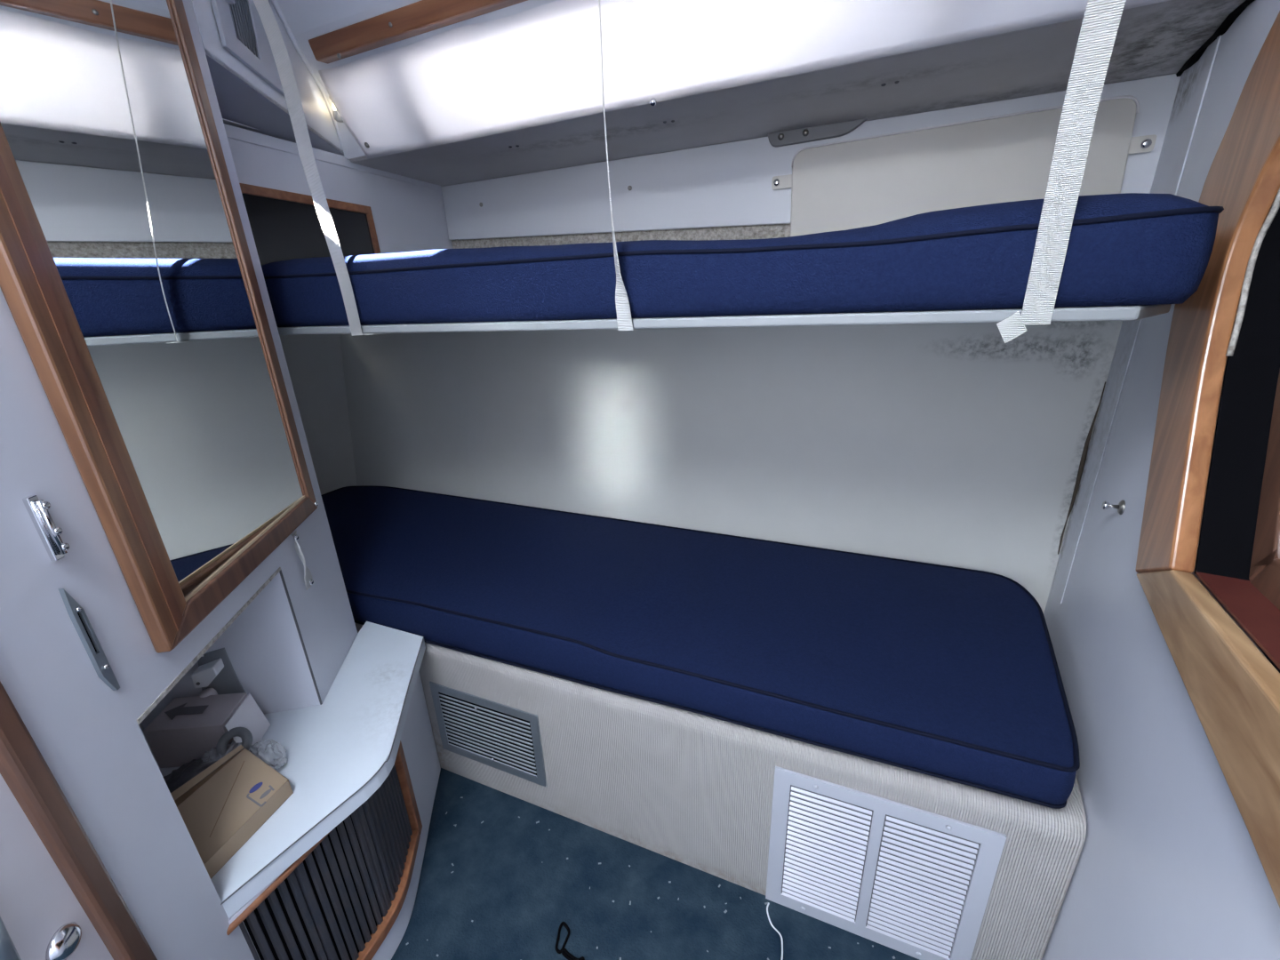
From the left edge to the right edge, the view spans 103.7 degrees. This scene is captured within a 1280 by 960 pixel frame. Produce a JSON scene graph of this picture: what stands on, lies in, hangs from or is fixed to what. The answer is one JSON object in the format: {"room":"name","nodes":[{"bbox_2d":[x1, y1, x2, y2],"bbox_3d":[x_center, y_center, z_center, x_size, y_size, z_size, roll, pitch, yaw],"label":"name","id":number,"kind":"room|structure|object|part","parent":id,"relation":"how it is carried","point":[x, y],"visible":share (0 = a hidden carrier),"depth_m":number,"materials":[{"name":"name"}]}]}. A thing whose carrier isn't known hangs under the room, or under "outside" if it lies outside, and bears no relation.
{"room":"ship interior","nodes":[
{"label":"ship interior","id":0,"kind":"room"},
{"bbox_2d":[0,0,357,959],"bbox_3d":[-0.642,0.012,0.741,0.022,1.880,0.685,-6,20,-11],"label":"wall","id":1,"kind":"structure","parent":0,"point":[94,729],"depth_m":0.55,"materials":[{"name":"white laminate"}]},
{"bbox_2d":[22,495,70,560],"bbox_3d":[-0.570,0.046,0.484,0.013,0.066,0.010,-10,21,-22],"label":"latch plate","id":2,"kind":"object","parent":1,"relation":"attached to","point":[37,509],"visible":1,"depth_m":0.48,"materials":[{"name":"silver metal"}]},
{"bbox_2d":[58,588,120,690],"bbox_3d":[-0.566,0.166,0.519,0.007,0.130,0.012,-6,20,-11],"label":"latch plate","id":3,"kind":"object","parent":1,"relation":"attached to","point":[78,617],"visible":1,"depth_m":0.52,"materials":[{"name":"grey metal"}]},
{"bbox_2d":[0,0,318,653],"bbox_3d":[-0.643,-0.368,0.648,0.032,1.063,0.475,-5,20,-9],"label":"wall mirror","id":4,"kind":"object","parent":1,"relation":"attached to","point":[129,285],"visible":1,"depth_m":0.64,"materials":[{"name":"grey mirror"}]},
{"bbox_3d":[-0.589,-0.309,0.453,0.001,1.047,0.014,-6,20,-11],"label":"moulding","id":5,"kind":"part","parent":4,"relation":"part of","materials":[{"name":"brown wood"}]},
{"bbox_3d":[-0.626,0.117,0.818,0.017,0.036,0.472,-6,20,-11],"label":"rail","id":6,"kind":"part","parent":4,"relation":"part of","materials":[{"name":"brown wood"}]},
{"bbox_2d":[136,567,280,724],"bbox_3d":[-0.619,0.218,0.735,0.023,0.006,0.364,-6,20,-11],"label":"trim","id":7,"kind":"structure","parent":1,"relation":"attached to","point":[201,653],"depth_m":0.68,"materials":[{"name":"white plastic"}]},
{"bbox_2d":[138,582,309,737],"bbox_3d":[-0.770,0.373,0.752,0.298,0.400,0.404,-6,20,-11],"label":"wall niche","id":8,"kind":"object","parent":1,"relation":"in","point":[257,645],"visible":0.03,"depth_m":0.94,"materials":[{"name":"white paint"}]},
{"bbox_2d":[197,647,245,694],"bbox_3d":[-0.793,0.387,0.946,0.082,0.158,0.006,-6,20,-11],"label":"outlet plate","id":9,"kind":"object","parent":8,"relation":"attached to","point":[227,681],"visible":0.44,"depth_m":0.94,"materials":[{"name":"grey plastic"}]},
{"bbox_2d":[191,657,223,697],"bbox_3d":[-0.791,0.384,0.929,0.045,0.105,0.029,-6,20,-11],"label":"power adapter","id":10,"kind":"object","parent":9,"relation":"attached to","point":[204,675],"visible":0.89,"depth_m":0.91,"materials":[{"name":"white plastic"}]},
{"bbox_2d":[279,569,322,704],"bbox_3d":[-0.643,0.303,0.955,0.003,0.308,0.003,-6,20,-11],"label":"trim","id":11,"kind":"structure","parent":1,"relation":"attached to","point":[280,572],"depth_m":0.95,"materials":[{"name":"grey"}]},
{"bbox_2d":[291,530,313,590],"bbox_3d":[-0.654,0.160,0.975,0.014,0.120,0.048,-13,22,-28],"label":"strap","id":12,"kind":"object","parent":1,"relation":"attached to","point":[308,580],"visible":1,"depth_m":0.97,"materials":[{"name":"white"}]},
{"bbox_2d":[222,118,257,129],"bbox_3d":[-1.116,-0.864,1.351,0.735,0.040,0.950,6,21,22],"label":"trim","id":13,"kind":"structure","parent":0,"point":[225,121],"depth_m":1.06,"materials":[{"name":"white"}]},
{"bbox_2d":[279,334,357,495],"bbox_3d":[-1.320,0.072,1.764,0.232,1.136,0.695,6,21,22],"label":"wall","id":14,"kind":"structure","parent":0,"point":[315,364],"depth_m":1.86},
{"bbox_2d":[224,123,452,253],"bbox_3d":[-0.791,-0.608,1.302,0.060,0.417,0.950,6,21,22],"label":"wall","id":15,"kind":"structure","parent":0,"point":[408,217],"depth_m":1.36,"materials":[{"name":"white laminate"}]},
{"bbox_2d":[239,183,380,265],"bbox_3d":[-0.813,-0.532,1.170,0.010,0.253,0.515,6,21,22],"label":"window","id":16,"kind":"structure","parent":15,"relation":"attached to","point":[285,225],"depth_m":1.18,"materials":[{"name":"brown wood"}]},
{"bbox_2d":[224,124,441,191],"bbox_3d":[-0.756,-0.799,1.254,0.004,0.022,0.715,6,21,22],"label":"trim","id":17,"kind":"structure","parent":15,"relation":"attached to","point":[232,132],"depth_m":1.20,"materials":[{"name":"white laminate"}]},
{"bbox_2d":[276,0,559,159],"bbox_3d":[0.030,-0.820,0.676,2.100,0.355,0.481,6,21,22],"label":"ceiling","id":18,"kind":"structure","parent":0,"point":[307,20],"depth_m":1.02,"materials":[{"name":"white"}]},
{"bbox_2d":[191,0,343,155],"bbox_3d":[-0.770,-0.903,1.026,0.247,0.319,0.416,6,21,22],"label":"wall panel","id":19,"kind":"object","parent":18,"relation":"attached to","point":[244,97],"visible":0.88,"depth_m":1.03,"materials":[{"name":"white plastic"}]},
{"bbox_2d":[210,0,284,95],"bbox_3d":[-0.728,-0.882,0.929,0.018,0.243,0.179,-3,19,-2],"label":"grille","id":20,"kind":"object","parent":19,"relation":"attached to","point":[242,32],"visible":0.88,"depth_m":0.93,"materials":[{"name":"white plastic"}]},
{"bbox_3d":[-0.723,-0.874,0.873,0.012,0.070,0.016,-3,19,-2],"label":"lever","id":21,"kind":"part","parent":20,"relation":"part of","materials":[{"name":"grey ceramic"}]},
{"bbox_3d":[-0.766,-0.775,1.069,0.247,0.049,0.402,6,21,22],"label":"panel","id":22,"kind":"part","parent":19,"relation":"part of","materials":[{"name":"grey plastic"}]},
{"bbox_2d":[252,0,382,335],"bbox_3d":[-0.576,-0.621,0.834,0.067,0.736,0.270,16,26,41],"label":"strap","id":23,"kind":"object","parent":18,"relation":"hanging from","point":[287,78],"visible":0.97,"depth_m":0.86,"materials":[{"name":"white fabric"}]},
{"bbox_2d":[328,96,343,122],"bbox_3d":[-0.717,-0.884,1.192,0.027,0.056,0.028,6,21,22],"label":"reading lamp","id":24,"kind":"object","parent":18,"relation":"attached to","point":[336,116],"visible":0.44,"depth_m":1.19,"materials":[{"name":"white plastic"}]},
{"bbox_2d":[332,110,343,122],"bbox_3d":[-0.717,-0.867,1.198,0.025,0.020,0.026,6,21,22],"label":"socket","id":25,"kind":"object","parent":24,"relation":"attached to","point":[336,116],"depth_m":1.19,"materials":[{"name":"white plastic"}]},
{"bbox_2d":[308,0,527,63],"bbox_3d":[0.051,-0.849,0.788,1.620,0.060,0.039,6,21,22],"label":"wooden trim","id":26,"kind":"structure","parent":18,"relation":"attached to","point":[423,16],"depth_m":0.99,"materials":[{"name":"brown wood"}]},
{"bbox_2d":[598,0,641,330],"bbox_3d":[-0.040,-0.572,0.635,0.030,0.736,0.225,6,21,22],"label":"strap","id":27,"kind":"object","parent":18,"relation":"hanging from","point":[624,319],"visible":0.98,"depth_m":0.74,"materials":[{"name":"white fabric"}]},
{"bbox_2d":[996,0,1125,343],"bbox_3d":[0.428,-0.516,0.459,0.052,0.757,0.212,6,21,22],"label":"strap","id":28,"kind":"object","parent":18,"relation":"hanging from","point":[1101,18],"visible":0.99,"depth_m":0.52,"materials":[{"name":"white fabric"}]},
{"bbox_2d":[451,224,790,248],"bbox_3d":[0.240,-0.641,1.329,1.980,0.460,0.040,6,21,22],"label":"wall","id":29,"kind":"structure","parent":0,"point":[775,230],"depth_m":1.39,"materials":[{"name":"beige fabric"}]},
{"bbox_2d":[441,73,1181,240],"bbox_3d":[0.197,-0.732,1.283,1.753,0.214,0.013,6,21,22],"label":"wall panel","id":30,"kind":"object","parent":29,"relation":"attached to","point":[729,184],"depth_m":1.30,"materials":[{"name":"white"}]},
{"bbox_2d":[771,95,1156,236],"bbox_3d":[0.650,-0.599,1.107,0.714,0.319,0.022,6,21,22],"label":"panel","id":31,"kind":"object","parent":29,"relation":"attached to","point":[872,180],"visible":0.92,"depth_m":1.07,"materials":[{"name":"white plastic"}]},
{"bbox_2d":[391,768,919,959],"bbox_3d":[-0.466,1.024,0.724,2.700,0.030,2.750,6,21,22],"label":"floor","id":32,"kind":"structure","parent":0,"point":[512,876],"depth_m":1.05,"materials":[{"name":"teal carpet"}]},
{"bbox_2d":[226,671,440,959],"bbox_3d":[-0.520,0.693,1.011,0.098,0.404,0.604,-1,19,2],"label":"base cabinet","id":33,"kind":"object","parent":32,"relation":"on","point":[351,895],"visible":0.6,"depth_m":0.90,"materials":[{"name":"white laminate"}]},
{"bbox_2d":[144,621,425,918],"bbox_3d":[-0.690,0.487,0.950,0.464,0.033,0.680,-6,20,-11],"label":"countertop","id":34,"kind":"structure","parent":33,"relation":"on","point":[333,755],"depth_m":0.90,"materials":[{"name":"white laminate"}]},
{"bbox_2d":[163,755,225,799],"bbox_3d":[-0.726,0.494,0.804,0.120,0.052,0.133,6,21,22],"label":"bag","id":35,"kind":"object","parent":34,"relation":"on","point":[177,778],"visible":0.25,"depth_m":0.81,"materials":[{"name":"plastic"}]},
{"bbox_2d":[143,692,270,767],"bbox_3d":[-0.770,0.445,0.901,0.159,0.086,0.078,-3,19,-3],"label":"carton","id":36,"kind":"object","parent":34,"relation":"on","point":[188,729],"visible":0.88,"depth_m":0.87,"materials":[{"name":"white cardboard"}]},
{"bbox_2d":[170,744,293,879],"bbox_3d":[-0.635,0.499,0.729,0.113,0.088,0.199,5,20,18],"label":"envelope","id":37,"kind":"object","parent":34,"relation":"on","point":[223,811],"visible":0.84,"depth_m":0.76,"materials":[{"name":"brown paper"}]},
{"bbox_3d":[-0.643,0.473,0.862,0.077,0.048,0.055,6,21,22],"label":"plastic bag","id":38,"kind":"object","parent":34,"relation":"on","visible":0},
{"bbox_2d":[254,747,277,766],"bbox_3d":[-0.647,0.478,0.867,0.043,0.028,0.032,6,21,22],"label":"fitting","id":39,"kind":"object","parent":38,"relation":"in","point":[268,756],"visible":0.72,"depth_m":0.86,"materials":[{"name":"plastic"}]},
{"bbox_3d":[-0.708,0.478,0.854,0.079,0.048,0.080,6,21,22],"label":"wrapped bundle","id":40,"kind":"object","parent":34,"relation":"on","visible":0},
{"bbox_2d":[216,727,252,760],"bbox_3d":[-0.691,0.450,0.857,0.049,0.042,0.046,6,21,22],"label":"ring","id":41,"kind":"object","parent":40,"relation":"on","point":[246,736],"visible":0.77,"depth_m":0.85,"materials":[{"name":"grey plastic"}]},
{"bbox_3d":[-0.523,0.693,0.890,0.052,0.312,0.373,1,20,9],"label":"tambour door","id":42,"kind":"part","parent":33,"relation":"part of","materials":[{"name":"black plastic"}]},
{"bbox_3d":[-0.512,0.699,0.901,0.068,0.332,0.400,1,20,8],"label":"door frame","id":43,"kind":"part","parent":33,"relation":"part of","materials":[{"name":"brown wood"}]},
{"bbox_2d":[555,921,583,959],"bbox_3d":[-0.141,0.904,0.970,0.039,0.008,0.089,-15,23,-33],"label":"cord","id":44,"kind":"object","parent":32,"relation":"on","point":[563,950],"visible":1,"depth_m":0.97,"materials":[{"name":"black plastic"}]},
{"bbox_2d":[405,796,895,959],"bbox_3d":[-0.103,0.944,0.865,1.148,0.001,0.622,6,21,22],"label":"carpet lint","id":45,"kind":"object","parent":32,"relation":"on","point":[765,903],"visible":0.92,"depth_m":1.04,"materials":[{"name":"white fabric"}]},
{"bbox_2d":[354,622,1086,959],"bbox_3d":[-0.193,0.514,1.473,2.334,0.413,0.620,6,21,22],"label":"platform","id":46,"kind":"object","parent":32,"relation":"on","point":[695,790],"visible":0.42,"depth_m":1.02,"materials":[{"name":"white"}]},
{"bbox_2d":[429,681,546,787],"bbox_3d":[-0.375,0.621,1.230,0.317,0.216,0.007,6,21,22],"label":"grille","id":47,"kind":"object","parent":46,"relation":"attached to","point":[504,738],"visible":1,"depth_m":1.23,"materials":[{"name":"grey metal"}]},
{"bbox_2d":[320,485,1079,808],"bbox_3d":[-0.236,0.258,1.398,2.280,0.115,0.622,6,21,22],"label":"cushion","id":48,"kind":"object","parent":46,"relation":"on","point":[948,673],"visible":0.8,"depth_m":1.09,"materials":[{"name":"blue fabric"}]},
{"bbox_2d":[765,766,1006,959],"bbox_3d":[0.419,0.714,0.917,0.356,0.359,0.008,6,21,22],"label":"grille","id":49,"kind":"object","parent":46,"relation":"attached to","point":[914,882],"visible":1,"depth_m":0.91,"materials":[{"name":"white plastic"}]},
{"bbox_2d":[766,902,783,959],"bbox_3d":[0.262,0.893,0.963,0.025,0.004,0.149,0,19,6],"label":"cord","id":50,"kind":"object","parent":32,"relation":"on","point":[773,927],"visible":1,"depth_m":0.98,"materials":[{"name":"white plastic"}]},
{"bbox_2d":[339,320,1122,612],"bbox_3d":[-0.070,0.058,1.641,2.570,1.115,0.050,6,21,22],"label":"wall","id":51,"kind":"structure","parent":0,"point":[960,445],"depth_m":1.36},
{"bbox_2d":[277,304,1171,335],"bbox_3d":[-0.167,-0.376,1.176,2.232,0.014,0.696,6,21,22],"label":"board","id":52,"kind":"object","parent":51,"relation":"on","point":[1132,312],"visible":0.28,"depth_m":0.68,"materials":[{"name":"grey"}]},
{"bbox_2d":[261,192,1223,327],"bbox_3d":[0.032,-0.421,1.055,1.652,0.134,0.662,6,21,22],"label":"cushion","id":53,"kind":"object","parent":52,"relation":"on","point":[1127,249],"visible":0.95,"depth_m":0.66,"materials":[{"name":"blue fabric"}]},
{"bbox_2d":[318,0,1245,186],"bbox_3d":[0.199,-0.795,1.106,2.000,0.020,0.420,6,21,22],"label":"ceiling panel","id":54,"kind":"object","parent":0,"point":[1157,39],"visible":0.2,"depth_m":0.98,"materials":[{"name":"white plastic"}]},
{"bbox_2d":[649,97,656,106],"bbox_3d":[0.025,-0.720,0.958,0.013,0.013,0.015,6,21,22],"label":"screw","id":55,"kind":"object","parent":54,"relation":"attached to","point":[652,101],"visible":1,"depth_m":0.95,"materials":[{"name":"silver metal"}]},
{"bbox_2d":[767,118,867,147],"bbox_3d":[0.401,-0.793,1.150,0.216,0.029,0.019,6,21,22],"label":"bracket","id":56,"kind":"object","parent":54,"relation":"attached to","point":[803,135],"visible":1,"depth_m":1.15,"materials":[{"name":"grey"}]},
{"bbox_2d":[1041,0,1279,959],"bbox_3d":[0.539,0.284,-0.188,0.660,1.960,3.300,10,23,31],"label":"wall","id":57,"kind":"structure","parent":0,"point":[1169,867],"depth_m":0.70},
{"bbox_2d":[1057,381,1105,554],"bbox_3d":[0.983,-0.015,1.122,0.011,0.405,0.010,6,21,22],"label":"trim","id":58,"kind":"structure","parent":57,"relation":"attached to","point":[1086,444],"depth_m":1.12,"materials":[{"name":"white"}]},
{"bbox_2d":[1059,319,1141,603],"bbox_3d":[0.917,-0.020,1.006,0.002,0.615,0.012,10,23,31],"label":"trim","id":59,"kind":"structure","parent":57,"relation":"attached to","point":[1140,320],"depth_m":0.99,"materials":[{"name":"white plastic"}]},
{"bbox_2d":[1102,500,1125,514],"bbox_3d":[0.797,0.045,0.846,0.028,0.025,0.025,6,21,22],"label":"coat hook","id":60,"kind":"object","parent":57,"relation":"attached to","point":[1106,505],"visible":1,"depth_m":0.84,"materials":[{"name":"silver metal"}]},
{"bbox_3d":[0.796,0.044,0.850,0.024,0.015,0.015,6,21,22],"label":"knob","id":61,"kind":"part","parent":60,"relation":"part of","materials":[{"name":"silver metal"}]},
{"bbox_2d":[1173,35,1221,195],"bbox_3d":[0.898,-0.510,0.834,0.002,0.385,0.012,10,23,31],"label":"trim","id":62,"kind":"structure","parent":57,"relation":"attached to","point":[1219,37],"depth_m":0.81,"materials":[{"name":"white plastic"}]},
{"bbox_2d":[1135,10,1279,908],"bbox_3d":[0.520,-0.092,0.264,0.094,0.930,1.147,10,23,31],"label":"window frame","id":63,"kind":"structure","parent":57,"relation":"in","point":[1233,689],"depth_m":0.58,"materials":[{"name":"brown wood"}]},
{"bbox_3d":[0.449,0.290,0.325,0.022,0.174,0.938,10,23,31],"label":"rail","id":64,"kind":"part","parent":63,"relation":"part of","materials":[{"name":"brown wood"}]},
{"bbox_3d":[0.475,0.243,0.284,0.051,0.068,0.749,10,23,31],"label":"sill","id":65,"kind":"part","parent":63,"relation":"part of","materials":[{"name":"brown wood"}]},
{"bbox_3d":[0.500,0.228,0.262,0.030,0.110,0.745,10,23,31],"label":"rail","id":66,"kind":"part","parent":63,"relation":"part of","materials":[{"name":"brown wood"}]},
{"bbox_2d":[1176,0,1254,76],"bbox_3d":[0.901,-0.695,0.788,0.016,0.018,0.461,10,23,31],"label":"trim","id":67,"kind":"structure","parent":57,"relation":"attached to","point":[1232,17],"depth_m":0.77,"materials":[{"name":"black"}]},
{"bbox_3d":[-0.725,0.299,-0.067,0.138,1.880,1.101,6,21,22],"label":"wall","id":68,"kind":"structure","parent":0,"visible":0},
{"bbox_2d":[0,773,113,959],"bbox_3d":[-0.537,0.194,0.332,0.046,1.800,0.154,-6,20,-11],"label":"door","id":69,"kind":"structure","parent":68,"relation":"in","point":[41,917],"depth_m":0.45,"materials":[{"name":"white"}]},
{"bbox_3d":[-0.515,0.368,0.402,0.013,0.067,0.019,-6,20,-11],"label":"handle","id":70,"kind":"part","parent":69,"relation":"part of","materials":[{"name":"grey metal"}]},
{"bbox_3d":[-0.531,0.429,0.466,0.010,0.030,0.030,-6,20,-11],"label":"knob","id":71,"kind":"part","parent":69,"relation":"part of","materials":[{"name":"silver metal"}]},
{"bbox_2d":[0,681,157,959],"bbox_3d":[-0.551,0.166,0.414,0.017,1.800,0.026,-6,20,-11],"label":"trim","id":72,"kind":"structure","parent":68,"relation":"attached to","point":[23,767],"depth_m":0.47,"materials":[{"name":"brown wood"}]},
{"bbox_2d":[0,648,171,959],"bbox_3d":[-0.566,0.122,0.419,0.020,1.880,0.016,-6,20,-11],"label":"trim","id":73,"kind":"structure","parent":68,"relation":"attached to","point":[8,679],"depth_m":0.49,"materials":[{"name":"white laminate"}]}
]}

